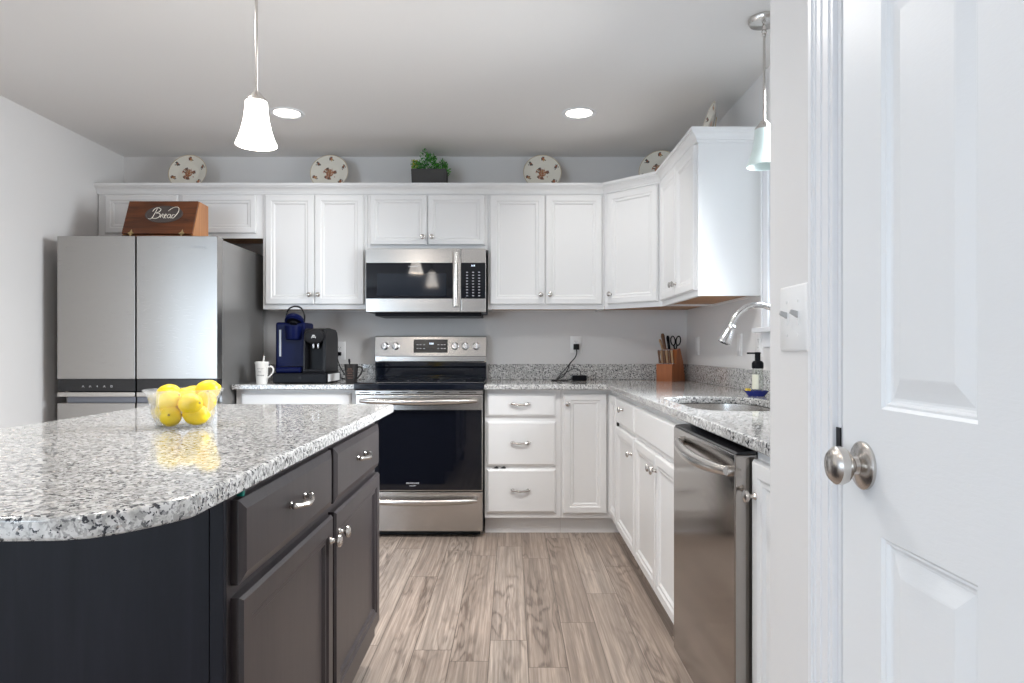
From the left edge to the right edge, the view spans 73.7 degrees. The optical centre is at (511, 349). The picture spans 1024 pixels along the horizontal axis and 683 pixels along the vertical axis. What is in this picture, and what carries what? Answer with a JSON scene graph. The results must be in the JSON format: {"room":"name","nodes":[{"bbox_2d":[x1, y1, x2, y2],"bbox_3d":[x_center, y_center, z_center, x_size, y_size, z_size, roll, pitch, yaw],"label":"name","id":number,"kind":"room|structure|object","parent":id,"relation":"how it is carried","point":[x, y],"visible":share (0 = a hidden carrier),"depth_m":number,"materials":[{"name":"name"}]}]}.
{"room":"kitchen","nodes":[
{"label":"kitchen","id":0,"kind":"room"},
{"bbox_2d":[0,95,123,428],"bbox_3d":[-2.720,-0.110,3.250,0.100,2.440,2.900,0,0,0],"label":"wall","id":1,"kind":"structure","parent":0,"point":[49,171],"depth_m":3.83,"materials":[{"name":"white paint"}]},
{"bbox_2d":[0,0,769,156],"bbox_3d":[-2.350,-1.380,-0.625,7.500,0.100,10.950,0,0,0],"label":"ceiling","id":2,"kind":"structure","parent":0,"point":[132,78],"depth_m":3.27,"materials":[{"name":"white paint"}]},
{"bbox_2d":[235,0,276,150],"bbox_3d":[-0.880,-1.017,2.350,0.137,0.626,0.137,0,0,0],"label":"pendant light","id":3,"kind":"object","parent":2,"relation":"hanging from","point":[255,133],"visible":1,"depth_m":2.32,"materials":[{"name":"white glass"}]},
{"bbox_2d":[269,107,304,119],"bbox_3d":[-1.262,-1.327,3.830,0.196,0.007,0.196,0,0,0],"label":"recessed light","id":4,"kind":"object","parent":2,"relation":"in","point":[289,113],"visible":1,"depth_m":3.82,"materials":[{"name":"white paint"}]},
{"bbox_2d":[562,107,596,119],"bbox_3d":[0.376,-1.327,3.830,0.196,0.007,0.196,0,0,0],"label":"recessed light","id":5,"kind":"object","parent":2,"relation":"in","point":[576,113],"visible":1,"depth_m":3.82,"materials":[{"name":"white paint"}]},
{"bbox_2d":[746,11,769,170],"bbox_3d":[1.012,-1.033,2.740,0.137,0.594,0.137,0,0,0],"label":"pendant light","id":6,"kind":"object","parent":2,"relation":"hanging from","point":[759,160],"visible":0.8,"depth_m":2.72,"materials":[{"name":"white glass"}]},
{"bbox_2d":[124,157,686,380],"bbox_3d":[-0.700,-0.110,4.750,4.200,2.440,0.100,0,0,0],"label":"wall","id":7,"kind":"structure","parent":0,"point":[608,336],"depth_m":4.70,"materials":[{"name":"white paint"}]},
{"bbox_2d":[99,194,262,245],"bbox_3d":[-2.133,-0.872,4.537,1.058,0.305,0.323,0,0,0],"label":"upper cabinet","id":8,"kind":"object","parent":7,"relation":"attached to","point":[237,219],"visible":0.56,"depth_m":4.39,"materials":[{"name":"white paint"}]},
{"bbox_2d":[168,155,206,182],"bbox_3d":[-2.165,-1.166,4.570,0.254,0.288,0.110,0,0,0],"label":"decorative plate","id":9,"kind":"object","parent":8,"relation":"on","point":[187,168],"visible":0.82,"depth_m":4.57,"materials":[{"name":"beige ceramic"}]},
{"bbox_2d":[263,194,367,311],"bbox_3d":[-1.267,-0.643,4.521,0.670,0.762,0.354,0,0,0],"label":"upper cabinet","id":10,"kind":"object","parent":7,"relation":"attached to","point":[315,246],"visible":0.96,"depth_m":4.39,"materials":[{"name":"white paint"}]},
{"bbox_2d":[310,155,347,182],"bbox_3d":[-1.220,-1.166,4.570,0.254,0.288,0.110,0,0,0],"label":"decorative plate","id":11,"kind":"object","parent":10,"relation":"on","point":[327,168],"visible":0.79,"depth_m":4.57,"materials":[{"name":"beige ceramic"}]},
{"bbox_2d":[271,364,374,379],"bbox_3d":[-1.292,0.150,4.688,0.721,0.108,0.020,0,0,0],"label":"backsplash","id":12,"kind":"structure","parent":7,"relation":"attached to","point":[368,372],"depth_m":4.68,"materials":[{"name":"stone"}]},
{"bbox_2d":[338,342,345,359],"bbox_3d":[-1.185,0.005,4.696,0.078,0.125,0.008,0,0,0],"label":"wall outlet","id":13,"kind":"object","parent":7,"relation":"attached to","point":[341,345],"visible":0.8,"depth_m":4.69,"materials":[{"name":"white plastic"}]},
{"bbox_2d":[368,194,487,255],"bbox_3d":[-0.543,-0.834,4.521,0.774,0.381,0.354,0,0,0],"label":"upper cabinet","id":14,"kind":"object","parent":7,"relation":"attached to","point":[395,221],"visible":0.95,"depth_m":4.39,"materials":[{"name":"white paint"}]},
{"bbox_2d":[366,249,487,317],"bbox_3d":[-0.543,-0.429,4.473,0.757,0.426,0.448,0,0,0],"label":"microwave","id":15,"kind":"object","parent":14,"relation":"attached to","point":[400,283],"visible":1,"depth_m":4.30,"materials":[{"name":"silver metal"}]},
{"bbox_2d":[411,148,450,182],"bbox_3d":[-0.542,-1.182,4.527,0.280,0.316,0.169,0,0,0],"label":"planter","id":16,"kind":"object","parent":14,"relation":"on","point":[438,174],"visible":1,"depth_m":4.45,"materials":[{"name":"grey stone"}]},
{"bbox_2d":[488,194,603,311],"bbox_3d":[0.220,-0.643,4.521,0.747,0.762,0.354,0,0,0],"label":"upper cabinet","id":17,"kind":"object","parent":7,"relation":"attached to","point":[546,251],"visible":1,"depth_m":4.39,"materials":[{"name":"white paint"}]},
{"bbox_2d":[523,155,560,182],"bbox_3d":[0.203,-1.166,4.570,0.254,0.288,0.110,0,0,0],"label":"decorative plate","id":18,"kind":"object","parent":17,"relation":"on","point":[540,168],"visible":0.87,"depth_m":4.57,"materials":[{"name":"beige ceramic"}]},
{"bbox_2d":[570,336,581,352],"bbox_3d":[0.440,-0.037,4.696,0.078,0.118,0.008,0,0,0],"label":"wall outlet","id":19,"kind":"object","parent":7,"relation":"attached to","point":[573,339],"visible":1,"depth_m":4.69,"materials":[{"name":"white plastic"}]},
{"bbox_2d":[488,364,684,379],"bbox_3d":[0.520,0.150,4.688,1.366,0.108,0.020,0,0,0],"label":"backsplash","id":20,"kind":"structure","parent":7,"relation":"attached to","point":[495,371],"depth_m":4.68,"materials":[{"name":"stone"}]},
{"bbox_2d":[604,183,700,309],"bbox_3d":[0.899,-0.643,4.394,0.608,0.762,0.608,0,0,0],"label":"upper cabinet","id":21,"kind":"object","parent":7,"relation":"attached to","point":[631,216],"visible":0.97,"depth_m":4.24,"materials":[{"name":"white paint"}]},
{"bbox_2d":[639,150,669,174],"bbox_3d":[0.958,-1.166,4.471,0.254,0.288,0.110,0,0,30],"label":"decorative plate","id":22,"kind":"object","parent":21,"relation":"on","point":[651,163],"visible":0.3,"depth_m":4.50,"materials":[{"name":"beige ceramic"}]},
{"bbox_2d":[352,525,692,682],"bbox_3d":[-2.350,1.160,-0.625,7.500,0.100,10.950,0,0,0],"label":"floor","id":23,"kind":"structure","parent":0,"point":[483,607],"depth_m":2.88,"materials":[{"name":"brown wood"}]},
{"bbox_2d":[57,236,263,419],"bbox_3d":[-2.114,0.232,4.214,0.903,1.757,0.732,0,0,0],"label":"refrigerator","id":24,"kind":"object","parent":23,"relation":"on","point":[135,314],"visible":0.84,"depth_m":3.85,"materials":[{"name":"grey metal"}]},
{"bbox_2d":[122,201,207,236],"bbox_3d":[-2.058,-0.756,4.053,0.410,0.247,0.224,0,0,0],"label":"bread box","id":25,"kind":"object","parent":24,"relation":"on","point":[143,218],"visible":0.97,"depth_m":4.00,"materials":[{"name":"brown wood"}]},
{"bbox_2d":[0,422,378,682],"bbox_3d":[-0.765,0.668,1.772,0.676,0.884,1.257,0,0,0],"label":"kitchen island","id":26,"kind":"object","parent":23,"relation":"on","point":[278,581],"visible":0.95,"depth_m":1.14,"materials":[{"name":"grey wood"}]},
{"bbox_2d":[0,404,393,540],"bbox_3d":[-0.851,0.211,1.637,0.849,0.030,1.685,0,0,0],"label":"island countertop","id":27,"kind":"structure","parent":26,"relation":"on","point":[116,472],"depth_m":1.20,"materials":[{"name":"stone"}]},
{"bbox_2d":[142,387,223,428],"bbox_3d":[-0.842,0.148,1.752,0.192,0.096,0.192,0,0,0],"label":"bowl","id":28,"kind":"object","parent":27,"relation":"on","point":[152,395],"visible":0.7,"depth_m":1.73,"materials":[{"name":"clear glass"}]},
{"bbox_2d":[157,384,179,390],"bbox_3d":[-0.892,0.115,1.774,0.058,0.053,0.058,0,0,-38],"label":"lemon","id":29,"kind":"object","parent":28,"relation":"in","point":[167,386],"visible":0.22,"depth_m":1.76,"materials":[{"name":"yellow food"}]},
{"bbox_2d":[159,389,180,409],"bbox_3d":[-0.862,0.126,1.714,0.060,0.055,0.054,0,0,-11],"label":"lemon","id":30,"kind":"object","parent":28,"relation":"in","point":[167,399],"visible":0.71,"depth_m":1.69,"materials":[{"name":"yellow food"}]},
{"bbox_2d":[160,407,181,426],"bbox_3d":[-0.856,0.166,1.711,0.058,0.053,0.058,0,0,24],"label":"lemon","id":31,"kind":"object","parent":28,"relation":"in","point":[169,416],"visible":0.98,"depth_m":1.69,"materials":[{"name":"yellow food"}]},
{"bbox_2d":[177,388,197,395],"bbox_3d":[-0.840,0.123,1.758,0.058,0.053,0.058,0,0,36],"label":"lemon","id":32,"kind":"object","parent":28,"relation":"in","point":[182,391],"visible":0.26,"depth_m":1.74,"materials":[{"name":"yellow food"}]},
{"bbox_2d":[177,393,202,412],"bbox_3d":[-0.809,0.135,1.716,0.057,0.052,0.059,0,0,-29],"label":"lemon","id":33,"kind":"object","parent":28,"relation":"in","point":[190,402],"visible":0.99,"depth_m":1.70,"materials":[{"name":"yellow food"}]},
{"bbox_2d":[181,405,210,424],"bbox_3d":[-0.800,0.164,1.730,0.057,0.052,0.060,0,0,18],"label":"lemon","id":34,"kind":"object","parent":28,"relation":"in","point":[201,416],"visible":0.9,"depth_m":1.71,"materials":[{"name":"yellow food"}]},
{"bbox_2d":[197,391,215,408],"bbox_3d":[-0.792,0.133,1.764,0.052,0.060,0.056,0,0,-39],"label":"lemon","id":35,"kind":"object","parent":28,"relation":"in","point":[203,395],"visible":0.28,"depth_m":1.74,"materials":[{"name":"yellow food"}]},
{"bbox_2d":[195,380,221,392],"bbox_3d":[-0.796,0.105,1.784,0.056,0.053,0.059,0,0,24],"label":"lemon","id":36,"kind":"object","parent":28,"relation":"in","point":[207,384],"visible":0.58,"depth_m":1.77,"materials":[{"name":"yellow food"}]},
{"bbox_2d":[237,490,244,496],"bbox_3d":[-0.477,0.247,1.200,0.012,0.020,0.010,0,0,0],"label":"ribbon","id":37,"kind":"object","parent":27,"relation":"on","point":[242,493],"visible":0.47,"depth_m":1.20,"materials":[{"name":"teal"}]},
{"bbox_2d":[237,372,356,403],"bbox_3d":[-1.291,0.625,4.368,0.718,0.970,0.659,0,0,0],"label":"base cabinet","id":38,"kind":"object","parent":23,"relation":"on","point":[243,396],"depth_m":4.08,"materials":[{"name":"white paint"}]},
{"bbox_2d":[275,305,312,372],"bbox_3d":[-1.371,-0.069,4.272,0.182,0.418,0.275,0,0,0],"label":"coffee maker","id":39,"kind":"object","parent":38,"relation":"on","point":[289,333],"visible":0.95,"depth_m":4.21,"materials":[{"name":"blue plastic"}]},
{"bbox_2d":[275,367,302,372],"bbox_3d":[-1.360,0.122,4.175,0.154,0.036,0.080,0,0,0],"label":"drip tray","id":40,"kind":"object","parent":39,"relation":"on","point":[278,369],"depth_m":4.14,"materials":[{"name":"blue plastic"}]},
{"bbox_2d":[232,380,361,389],"bbox_3d":[-1.292,0.219,4.362,0.721,0.030,0.673,0,0,0],"label":"countertop","id":41,"kind":"structure","parent":38,"relation":"on","point":[340,385],"depth_m":4.03,"materials":[{"name":"stone"}]},
{"bbox_2d":[255,361,273,383],"bbox_3d":[-1.500,0.137,4.130,0.108,0.134,0.083,0,0,-26],"label":"mug","id":42,"kind":"object","parent":41,"relation":"on","point":[261,368],"visible":0.99,"depth_m":4.09,"materials":[{"name":"white ceramic"}]},
{"bbox_2d":[338,352,344,378],"bbox_3d":[-1.140,0.104,4.582,0.067,0.183,0.239,0,0,-15],"label":"power cord","id":43,"kind":"object","parent":41,"relation":"on","point":[339,353],"visible":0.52,"depth_m":4.64,"materials":[{"name":"black plastic"}]},
{"bbox_2d":[344,364,362,383],"bbox_3d":[-0.966,0.144,4.145,0.105,0.119,0.085,0,0,-28],"label":"mug","id":44,"kind":"object","parent":41,"relation":"on","point":[351,370],"visible":0.95,"depth_m":4.11,"materials":[{"name":"black ceramic"}]},
{"bbox_2d":[302,328,337,372],"bbox_3d":[-1.204,0.002,4.303,0.140,0.276,0.315,0,0,0],"label":"coffee machine","id":45,"kind":"object","parent":38,"relation":"on","point":[320,345],"visible":1,"depth_m":4.22,"materials":[{"name":"black plastic"}]},
{"bbox_2d":[305,369,322,370],"bbox_3d":[-1.207,0.123,4.185,0.106,0.010,0.074,0,0,0],"label":"drip tray","id":46,"kind":"object","parent":45,"relation":"on","point":[305,369],"depth_m":4.15,"materials":[{"name":"black plastic"}]},
{"bbox_2d":[354,336,486,534],"bbox_3d":[-0.547,0.507,4.323,0.761,1.206,0.744,0,0,0],"label":"range","id":47,"kind":"object","parent":23,"relation":"on","point":[430,468],"visible":0.93,"depth_m":4.02,"materials":[{"name":"silver metal"}]},
{"bbox_2d":[354,378,486,389],"bbox_3d":[-0.547,0.212,4.303,0.761,0.048,0.594,0,0,0],"label":"cooktop","id":48,"kind":"object","parent":47,"relation":"in","point":[374,383],"depth_m":4.01,"materials":[{"name":"black glass"}]},
{"bbox_2d":[485,390,560,532],"bbox_3d":[0.065,0.672,4.367,0.456,0.876,0.663,0,0,0],"label":"base cabinet","id":49,"kind":"object","parent":23,"relation":"on","point":[523,427],"visible":0.99,"depth_m":4.07,"materials":[{"name":"white paint"}]},
{"bbox_2d":[560,390,619,532],"bbox_3d":[0.749,0.672,4.244,0.908,0.876,0.908,0,0,0],"label":"base cabinet","id":50,"kind":"object","parent":23,"relation":"on","point":[588,417],"visible":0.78,"depth_m":4.08,"materials":[{"name":"white paint"}]},
{"bbox_2d":[484,380,769,456],"bbox_3d":[0.520,0.219,3.011,1.366,0.030,3.374,0,0,0],"label":"countertop","id":51,"kind":"structure","parent":50,"relation":"on","point":[749,429],"depth_m":2.98,"materials":[{"name":"stone"}]},
{"bbox_2d":[551,344,580,380],"bbox_3d":[0.382,0.081,4.574,0.265,0.246,0.122,0,0,-41],"label":"power cord","id":52,"kind":"object","parent":51,"relation":"on","point":[575,346],"visible":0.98,"depth_m":4.60,"materials":[{"name":"black plastic"}]},
{"bbox_2d":[572,375,586,380],"bbox_3d":[0.447,0.186,4.535,0.097,0.036,0.070,0,0,0],"label":"charger","id":53,"kind":"object","parent":51,"relation":"on","point":[574,377],"visible":0.97,"depth_m":4.50,"materials":[{"name":"black plastic"}]},
{"bbox_2d":[656,348,684,381],"bbox_3d":[1.051,0.097,4.515,0.112,0.215,0.190,0,0,40],"label":"knife block","id":54,"kind":"object","parent":51,"relation":"on","point":[671,372],"visible":0.87,"depth_m":4.46,"materials":[{"name":"brown wood"}]},
{"bbox_2d":[660,350,662,363],"bbox_3d":[0.985,0.044,4.489,0.016,0.094,0.026,0,0,-27],"label":"steak knife","id":55,"kind":"object","parent":54,"relation":"in","point":[661,351],"visible":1,"depth_m":4.48,"materials":[{"name":"beige wood"}]},
{"bbox_2d":[661,333,665,349],"bbox_3d":[1.010,-0.055,4.540,0.026,0.111,0.049,0,0,-26],"label":"kitchen knife","id":56,"kind":"object","parent":54,"relation":"on","point":[662,334],"visible":0.98,"depth_m":4.53,"materials":[{"name":"brown wood"}]},
{"bbox_2d":[665,350,667,363],"bbox_3d":[1.013,0.044,4.465,0.016,0.094,0.026,0,0,-27],"label":"steak knife","id":57,"kind":"object","parent":54,"relation":"in","point":[666,351],"visible":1,"depth_m":4.46,"materials":[{"name":"beige wood"}]},
{"bbox_2d":[666,336,669,348],"bbox_3d":[1.035,-0.049,4.522,0.024,0.094,0.040,0,0,0],"label":"kitchen knife","id":58,"kind":"object","parent":54,"relation":"on","point":[667,337],"visible":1,"depth_m":4.52,"materials":[{"name":"black plastic"}]},
{"bbox_2d":[670,350,673,363],"bbox_3d":[1.042,0.044,4.441,0.016,0.094,0.026,0,0,-27],"label":"steak knife","id":59,"kind":"object","parent":54,"relation":"in","point":[671,351],"visible":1,"depth_m":4.44,"materials":[{"name":"beige wood"}]},
{"bbox_2d":[670,336,680,348],"bbox_3d":[1.075,-0.048,4.491,0.079,0.094,0.015,0,0,40],"label":"scissors","id":60,"kind":"object","parent":54,"relation":"on","point":[675,340],"visible":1,"depth_m":4.49,"materials":[{"name":"black plastic"}]},
{"bbox_2d":[681,403,769,410],"bbox_3d":[0.835,0.324,2.632,0.414,0.180,0.729,0,0,0],"label":"sink","id":61,"kind":"object","parent":51,"relation":"in","point":[705,406],"visible":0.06,"depth_m":2.97,"materials":[{"name":"silver metal"}]},
{"bbox_2d":[718,302,769,345],"bbox_3d":[0.964,0.009,2.598,0.332,0.390,0.144,0,0,0],"label":"faucet","id":62,"kind":"object","parent":51,"relation":"on","point":[726,338],"visible":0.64,"depth_m":2.63,"materials":[{"name":"silver metal"}]},
{"bbox_2d":[744,390,768,395],"bbox_3d":[1.085,0.192,3.030,0.109,0.024,0.085,0,0,0],"label":"soap dish","id":63,"kind":"object","parent":51,"relation":"on","point":[754,392],"visible":0.98,"depth_m":3.00,"materials":[{"name":"blue ceramic"}]},
{"bbox_2d":[747,352,763,390],"bbox_3d":[1.084,0.103,3.039,0.070,0.188,0.051,0,0,26],"label":"soap bottle","id":64,"kind":"object","parent":63,"relation":"in","point":[757,364],"visible":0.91,"depth_m":3.02,"materials":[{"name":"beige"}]},
{"bbox_2d":[616,395,637,555],"bbox_3d":[0.873,0.672,3.506,0.659,0.876,0.563,0,0,0],"label":"base cabinet","id":65,"kind":"object","parent":23,"relation":"on","point":[626,436],"visible":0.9,"depth_m":3.50,"materials":[{"name":"white paint"}]},
{"bbox_2d":[634,402,686,623],"bbox_3d":[0.873,0.672,2.755,0.659,0.876,0.937,0,0,0],"label":"base cabinet","id":66,"kind":"object","parent":23,"relation":"on","point":[654,429],"visible":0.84,"depth_m":2.75,"materials":[{"name":"white paint"}]},
{"bbox_2d":[674,423,757,682],"bbox_3d":[0.820,0.676,1.969,0.670,0.868,0.626,0,0,0],"label":"dishwasher","id":67,"kind":"object","parent":23,"relation":"on","point":[713,522],"visible":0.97,"depth_m":1.83,"materials":[{"name":"silver metal"}]},
{"bbox_2d":[742,452,769,682],"bbox_3d":[0.873,0.672,1.488,0.659,0.876,0.328,0,0,0],"label":"base cabinet","id":68,"kind":"object","parent":23,"relation":"on","point":[760,496],"visible":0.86,"depth_m":1.59,"materials":[{"name":"white paint"}]},
{"bbox_2d":[687,66,769,370],"bbox_3d":[1.255,-0.110,2.965,0.100,2.440,3.470,0,0,0],"label":"wall","id":69,"kind":"structure","parent":0,"point":[708,323],"depth_m":3.71,"materials":[{"name":"white paint"}]},
{"bbox_2d":[695,337,698,354],"bbox_3d":[1.201,-0.027,4.430,0.008,0.118,0.076,0,0,0],"label":"wall outlet","id":70,"kind":"object","parent":69,"relation":"attached to","point":[696,338],"visible":1,"depth_m":4.42,"materials":[{"name":"white plastic"}]},
{"bbox_2d":[660,143,760,305],"bbox_3d":[1.026,-0.643,3.694,0.354,0.762,0.788,0,0,0],"label":"upper cabinet","id":71,"kind":"object","parent":69,"relation":"attached to","point":[710,203],"visible":0.99,"depth_m":3.30,"materials":[{"name":"white paint"}]},
{"bbox_2d":[93,127,755,193],"bbox_3d":[-0.732,-1.034,3.825,3.872,0.064,1.138,0,0,0],"label":"crown molding","id":72,"kind":"structure","parent":71,"relation":"attached to","point":[695,135],"depth_m":4.36,"materials":[{"name":"white paint"}]},
{"bbox_2d":[703,101,716,126],"bbox_3d":[1.050,-1.166,3.620,0.112,0.288,0.254,0,0,2],"label":"decorative plate","id":73,"kind":"object","parent":71,"relation":"on","point":[710,118],"visible":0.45,"depth_m":3.64,"materials":[{"name":"beige ceramic"}]},
{"bbox_2d":[685,364,769,393],"bbox_3d":[1.193,0.150,3.001,0.020,0.108,3.354,0,0,0],"label":"backsplash","id":74,"kind":"structure","parent":69,"relation":"attached to","point":[738,378],"depth_m":3.77,"materials":[{"name":"stone"}]},
{"bbox_2d":[737,334,741,355],"bbox_3d":[1.201,-0.027,3.610,0.008,0.118,0.076,0,0,0],"label":"light switch","id":75,"kind":"object","parent":69,"relation":"attached to","point":[739,336],"visible":1,"depth_m":3.59,"materials":[{"name":"white plastic"}]},
{"bbox_2d":[756,333,762,356],"bbox_3d":[1.201,-0.027,3.320,0.008,0.118,0.076,0,0,0],"label":"wall outlet","id":76,"kind":"object","parent":69,"relation":"attached to","point":[759,348],"visible":0.92,"depth_m":3.31,"materials":[{"name":"white plastic"}]},
{"bbox_2d":[752,121,769,346],"bbox_3d":[1.215,-0.535,2.625,0.130,1.045,1.310,0,0,0],"label":"window","id":77,"kind":"structure","parent":69,"relation":"in","point":[765,175],"depth_m":3.21,"materials":[{"name":"white paint"}]},
{"bbox_2d":[770,0,807,682],"bbox_3d":[0.550,-0.110,-2.339,0.100,2.440,7.322,0,0,0],"label":"wall","id":78,"kind":"structure","parent":0,"point":[788,18],"depth_m":1.23,"materials":[{"name":"white paint"}]},
{"bbox_2d":[779,282,807,350],"bbox_3d":[0.490,-0.056,1.205,0.019,0.116,0.115,0,0,0],"label":"light switch","id":79,"kind":"object","parent":78,"relation":"attached to","point":[793,313],"visible":0.98,"depth_m":1.20,"materials":[{"name":"white plastic"}]},
{"bbox_2d":[808,0,837,682],"bbox_3d":[0.491,0.054,0.677,0.017,2.112,0.874,0,0,0],"label":"trim","id":80,"kind":"structure","parent":78,"relation":"attached to","point":[822,14],"depth_m":1.08,"materials":[{"name":"white paint"}]},
{"bbox_2d":[838,0,842,682],"bbox_3d":[0.549,0.087,0.677,0.098,2.046,0.741,0,0,0],"label":"trim","id":81,"kind":"structure","parent":78,"relation":"attached to","point":[840,2],"depth_m":1.04,"materials":[{"name":"white paint"}]},
{"bbox_2d":[824,0,1023,682],"bbox_3d":[0.492,0.089,0.687,0.085,2.018,0.722,0,0,0],"label":"door","id":82,"kind":"structure","parent":78,"relation":"in","point":[929,465],"depth_m":0.81,"materials":[{"name":"white paint"}]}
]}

